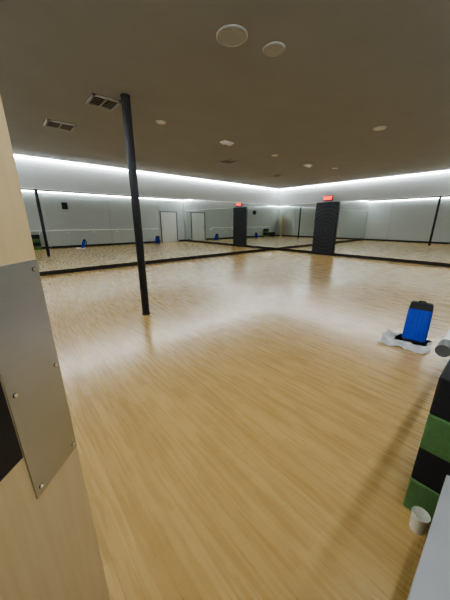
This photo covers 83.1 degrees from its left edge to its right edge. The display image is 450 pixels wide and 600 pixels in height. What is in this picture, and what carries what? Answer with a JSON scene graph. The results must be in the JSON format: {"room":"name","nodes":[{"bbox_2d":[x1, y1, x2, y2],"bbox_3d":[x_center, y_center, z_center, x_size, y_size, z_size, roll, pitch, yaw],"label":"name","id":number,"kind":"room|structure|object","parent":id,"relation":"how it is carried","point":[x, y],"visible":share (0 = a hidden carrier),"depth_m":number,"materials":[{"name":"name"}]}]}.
{"room":"exercise studio","nodes":[
{"label":"exercise studio","id":0,"kind":"room"},
{"bbox_2d":[14,157,278,263],"bbox_3d":[-1.808,-3.130,9.597,12.240,3.250,0.150,-15,22,-39],"label":"wall","id":1,"kind":"structure","parent":0,"point":[32,173],"depth_m":7.97,"materials":[{"name":"white paint"}]},
{"bbox_2d":[21,188,55,271],"bbox_3d":[-5.523,-1.725,6.487,1.684,2.150,0.012,-15,22,-39],"label":"mirror panel","id":2,"kind":"object","parent":1,"relation":"attached to","point":[32,199],"visible":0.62,"depth_m":6.87,"materials":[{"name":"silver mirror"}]},
{"bbox_2d":[40,190,114,269],"bbox_3d":[-4.256,-2.053,7.556,1.684,2.150,0.012,-15,22,-39],"label":"mirror panel","id":3,"kind":"object","parent":1,"relation":"attached to","point":[78,223],"visible":1,"depth_m":7.49,"materials":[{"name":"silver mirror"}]},
{"bbox_2d":[107,194,161,263],"bbox_3d":[-2.989,-2.381,8.624,1.684,2.150,0.012,-15,22,-39],"label":"mirror panel","id":4,"kind":"object","parent":1,"relation":"attached to","point":[120,207],"visible":0.71,"depth_m":8.54,"materials":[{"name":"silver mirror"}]},
{"bbox_2d":[21,187,270,204],"bbox_3d":[-1.722,-3.745,9.369,11.820,0.020,0.020,-15,22,-39],"label":"trim","id":5,"kind":"structure","parent":1,"relation":"attached to","point":[21,187],"depth_m":8.03,"materials":[{"name":"silver metal"}]},
{"bbox_2d":[39,248,274,275],"bbox_3d":[-1.759,-1.613,9.989,11.920,0.120,0.020,-15,22,-39],"label":"baseboard","id":6,"kind":"structure","parent":1,"relation":"attached to","point":[44,273],"depth_m":8.84,"materials":[{"name":"black paint"}]},
{"bbox_2d":[157,197,198,258],"bbox_3d":[-1.721,-2.710,9.693,1.684,2.150,0.012,-15,22,-39],"label":"mirror panel","id":7,"kind":"object","parent":1,"relation":"attached to","point":[178,218],"visible":1,"depth_m":9.63,"materials":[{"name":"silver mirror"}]},
{"bbox_2d":[197,200,228,254],"bbox_3d":[-0.454,-3.038,10.761,1.684,2.150,0.012,-15,22,-39],"label":"mirror panel","id":8,"kind":"object","parent":1,"relation":"attached to","point":[213,216],"visible":1,"depth_m":10.71,"materials":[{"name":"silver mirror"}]},
{"bbox_2d":[229,202,255,251],"bbox_3d":[0.813,-3.366,11.829,1.684,2.150,0.012,-15,22,-39],"label":"mirror panel","id":9,"kind":"object","parent":1,"relation":"attached to","point":[241,215],"visible":1,"depth_m":11.78,"materials":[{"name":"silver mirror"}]},
{"bbox_2d":[254,204,277,249],"bbox_3d":[2.080,-3.694,12.898,1.684,2.150,0.012,-15,22,-39],"label":"mirror panel","id":10,"kind":"object","parent":1,"relation":"attached to","point":[265,215],"visible":1,"depth_m":12.85,"materials":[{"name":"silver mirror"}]},
{"bbox_2d":[0,0,449,188],"bbox_3d":[1.198,-3.573,5.895,12.240,0.230,9.240,-15,22,-39],"label":"ceiling","id":11,"kind":"structure","parent":0,"point":[346,69],"depth_m":3.06,"materials":[{"name":"paint"}]},
{"bbox_2d":[44,119,76,131],"bbox_3d":[-2.791,-2.954,4.301,0.420,0.018,0.360,-15,22,-39],"label":"ceiling air vent","id":12,"kind":"object","parent":11,"relation":"attached to","point":[48,123],"depth_m":4.28,"materials":[{"name":"white metal"}]},
{"bbox_2d":[13,154,127,170],"bbox_3d":[-4.121,-3.804,7.099,2.799,0.050,0.045,-15,22,-39],"label":"strip light","id":13,"kind":"object","parent":11,"relation":"attached to","point":[37,158],"depth_m":6.92,"materials":[{"name":"white plastic"}]},
{"bbox_2d":[85,93,120,110],"bbox_3d":[-1.668,-2.700,3.476,0.360,0.018,0.360,-15,22,-39],"label":"ceiling air vent","id":14,"kind":"object","parent":11,"relation":"attached to","point":[96,100],"depth_m":3.46,"materials":[{"name":"white metal"}]},
{"bbox_2d":[156,120,165,124],"bbox_3d":[-1.050,-2.916,4.173,0.170,0.015,0.170,-15,22,-39],"label":"recessed light","id":15,"kind":"object","parent":11,"relation":"in","point":[160,122],"visible":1,"depth_m":4.16,"materials":[{"name":"grey paint"}]},
{"bbox_2d":[137,171,277,189],"bbox_3d":[-0.103,-4.844,10.487,7.272,0.050,0.045,-15,22,-39],"label":"strip light","id":16,"kind":"object","parent":11,"relation":"attached to","point":[137,171],"depth_m":9.71,"materials":[{"name":"white plastic"}]},
{"bbox_2d":[220,140,233,145],"bbox_3d":[0.040,-3.224,5.226,0.260,0.045,0.140,-15,22,-39],"label":"track spotlight","id":17,"kind":"object","parent":11,"relation":"attached to","point":[224,142],"visible":1,"depth_m":5.20,"materials":[{"name":"white"}]},
{"bbox_2d":[217,158,238,163],"bbox_3d":[0.075,-3.735,6.845,0.420,0.018,0.420,-15,22,-39],"label":"ceiling air vent","id":18,"kind":"object","parent":11,"relation":"attached to","point":[227,161],"depth_m":6.83,"materials":[{"name":"white metal"}]},
{"bbox_2d":[216,24,247,46],"bbox_3d":[0.062,-2.325,2.244,0.280,0.012,0.280,-15,22,-39],"label":"ceiling speaker","id":19,"kind":"object","parent":11,"relation":"attached to","point":[231,35],"depth_m":2.22},
{"bbox_2d":[263,41,284,56],"bbox_3d":[0.465,-2.377,2.412,0.210,0.012,0.210,-15,22,-39],"label":"ceiling speaker","id":20,"kind":"object","parent":11,"relation":"attached to","point":[272,49],"depth_m":2.40},
{"bbox_2d":[269,174,284,176],"bbox_3d":[1.824,-4.391,8.982,0.400,0.018,0.400,-15,22,-39],"label":"ceiling air vent","id":21,"kind":"object","parent":11,"relation":"attached to","point":[276,175],"depth_m":8.93,"materials":[{"name":"white metal"}]},
{"bbox_2d":[279,170,449,189],"bbox_3d":[5.648,-4.612,9.681,0.045,0.065,8.740,-15,22,-39],"label":"strip light","id":22,"kind":"object","parent":11,"relation":"attached to","point":[445,170],"visible":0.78,"depth_m":9.61,"materials":[{"name":"white plastic"}]},
{"bbox_2d":[373,126,386,130],"bbox_3d":[2.706,-2.998,4.441,0.220,0.015,0.220,-15,22,-39],"label":"recessed light","id":23,"kind":"object","parent":11,"relation":"in","point":[379,128],"visible":1,"depth_m":4.42,"materials":[{"name":"grey paint"}]},
{"bbox_2d":[40,250,449,599],"bbox_3d":[1.198,-0.528,6.830,12.240,0.100,9.240,-15,22,-39],"label":"floor","id":24,"kind":"structure","parent":0,"point":[251,435],"depth_m":1.96,"materials":[{"name":"brown wood"}]},
{"bbox_2d":[120,93,149,314],"bbox_3d":[-1.298,-1.213,3.745,0.132,3.020,0.132,-15,22,-39],"label":"support pole","id":25,"kind":"object","parent":24,"relation":"on","point":[125,98],"visible":1,"depth_m":3.62,"materials":[{"name":"black metal"}]},
{"bbox_2d":[377,329,432,353],"bbox_3d":[2.265,0.512,3.196,0.532,0.030,0.528,15,22,39],"label":"towel","id":26,"kind":"object","parent":24,"relation":"on","point":[389,338],"visible":0.87,"depth_m":3.13,"materials":[{"name":"white fabric"}]},
{"bbox_2d":[402,300,433,343],"bbox_3d":[2.448,0.256,3.219,0.251,0.492,0.324,14,22,38],"label":"backpack","id":27,"kind":"object","parent":26,"relation":"on","point":[419,315],"visible":1,"depth_m":3.15,"materials":[{"name":"blue fabric"}]},
{"bbox_2d":[409,506,430,535],"bbox_3d":[0.951,1.083,1.245,0.076,0.098,0.076,-15,22,-39],"label":"paper cup","id":28,"kind":"object","parent":24,"relation":"on","point":[420,519],"visible":1,"depth_m":1.24,"materials":[{"name":"beige paper"}]},
{"bbox_2d":[403,359,449,523],"bbox_3d":[1.233,0.712,1.277,0.480,0.790,0.323,-15,22,-39],"label":"blocks","id":29,"kind":"object","parent":24,"relation":"on","point":[431,467],"visible":0.84,"depth_m":1.20,"materials":[{"name":"green plastic"}]},
{"bbox_2d":[407,475,449,599],"bbox_3d":[0.586,1.064,0.699,1.070,0.455,0.218,-15,22,-39],"label":"storage bench","id":30,"kind":"object","parent":24,"relation":"on","point":[431,581],"visible":1,"depth_m":0.78,"materials":[{"name":"grey"}]},
{"bbox_2d":[275,172,449,251],"bbox_3d":[5.732,-3.303,10.161,0.150,3.250,8.940,-15,22,-39],"label":"wall","id":31,"kind":"structure","parent":0,"point":[434,184],"depth_m":9.75,"materials":[{"name":"white paint"}]},
{"bbox_2d":[275,204,295,248],"bbox_3d":[3.079,-3.739,13.045,0.012,2.150,1.072,-15,22,-39],"label":"mirror panel","id":32,"kind":"object","parent":31,"relation":"attached to","point":[285,213],"visible":1,"depth_m":13.02,"materials":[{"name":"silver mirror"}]},
{"bbox_2d":[292,203,315,250],"bbox_3d":[3.806,-3.497,12.257,0.012,2.150,1.114,-15,22,-39],"label":"mirror panel","id":33,"kind":"object","parent":31,"relation":"attached to","point":[304,221],"visible":1,"depth_m":12.24,"materials":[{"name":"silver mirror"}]},
{"bbox_2d":[311,201,339,255],"bbox_3d":[4.500,-3.194,11.457,0.100,2.280,1.040,-15,22,-39],"label":"panel","id":34,"kind":"object","parent":31,"relation":"attached to","point":[326,215],"visible":1,"depth_m":11.39,"materials":[{"name":"black paint"}]},
{"bbox_2d":[324,195,332,200],"bbox_3d":[4.510,-4.418,11.034,0.146,0.210,0.400,-15,22,-39],"label":"exit sign","id":35,"kind":"object","parent":31,"relation":"attached to","point":[326,198],"visible":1,"depth_m":10.97,"materials":[{"name":"red plastic"}]},
{"bbox_2d":[275,248,449,266],"bbox_3d":[5.662,-1.793,10.573,0.020,0.120,8.920,-15,22,-39],"label":"baseboard","id":36,"kind":"structure","parent":31,"relation":"attached to","point":[280,249],"depth_m":9.97,"materials":[{"name":"black paint"}]},
{"bbox_2d":[334,199,393,256],"bbox_3d":[5.549,-2.917,10.368,0.012,2.150,2.004,-15,22,-39],"label":"mirror panel","id":37,"kind":"object","parent":31,"relation":"attached to","point":[362,226],"visible":1,"depth_m":10.28,"materials":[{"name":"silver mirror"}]},
{"bbox_2d":[285,195,447,204],"bbox_3d":[5.576,-3.944,10.015,0.020,0.020,8.620,-15,22,-39],"label":"trim","id":38,"kind":"structure","parent":31,"relation":"attached to","point":[437,195],"depth_m":9.44,"materials":[{"name":"silver metal"}]},
{"bbox_2d":[384,195,449,262],"bbox_3d":[6.825,-2.492,8.985,0.012,2.150,1.844,-15,22,-39],"label":"mirror panel","id":39,"kind":"object","parent":31,"relation":"attached to","point":[419,227],"visible":1,"depth_m":8.94,"materials":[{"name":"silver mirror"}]},
{"bbox_2d":[444,240,449,262],"bbox_3d":[7.934,-2.123,7.784,0.012,2.150,1.494,-15,22,-39],"label":"mirror panel","id":40,"kind":"object","parent":31,"relation":"attached to","point":[447,257],"visible":1,"depth_m":8.51,"materials":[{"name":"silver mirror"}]},
{"bbox_3d":[4.205,-1.129,3.080,12.240,3.250,0.150,-15,22,-39],"label":"wall","id":41,"kind":"structure","parent":0,"visible":0},
{"bbox_2d":[435,329,449,356],"bbox_3d":[3.829,-0.455,3.306,7.760,0.198,0.372,-15,22,-39],"label":"ballet barre","id":42,"kind":"object","parent":41,"relation":"attached to","point":[442,349],"visible":1,"depth_m":0.95,"materials":[{"name":"silver metal"}]},
{"bbox_3d":[-3.335,-0.956,2.516,0.150,3.250,8.940,-15,22,-39],"label":"wall","id":43,"kind":"structure","parent":0,"visible":0},
{"bbox_2d":[0,95,109,599],"bbox_3d":[-0.474,0.317,0.224,0.051,2.138,0.913,1,17,4],"label":"wooden door","id":44,"kind":"structure","parent":43,"relation":"in","point":[49,548],"depth_m":0.56,"materials":[{"name":"brown wood"}]}
]}

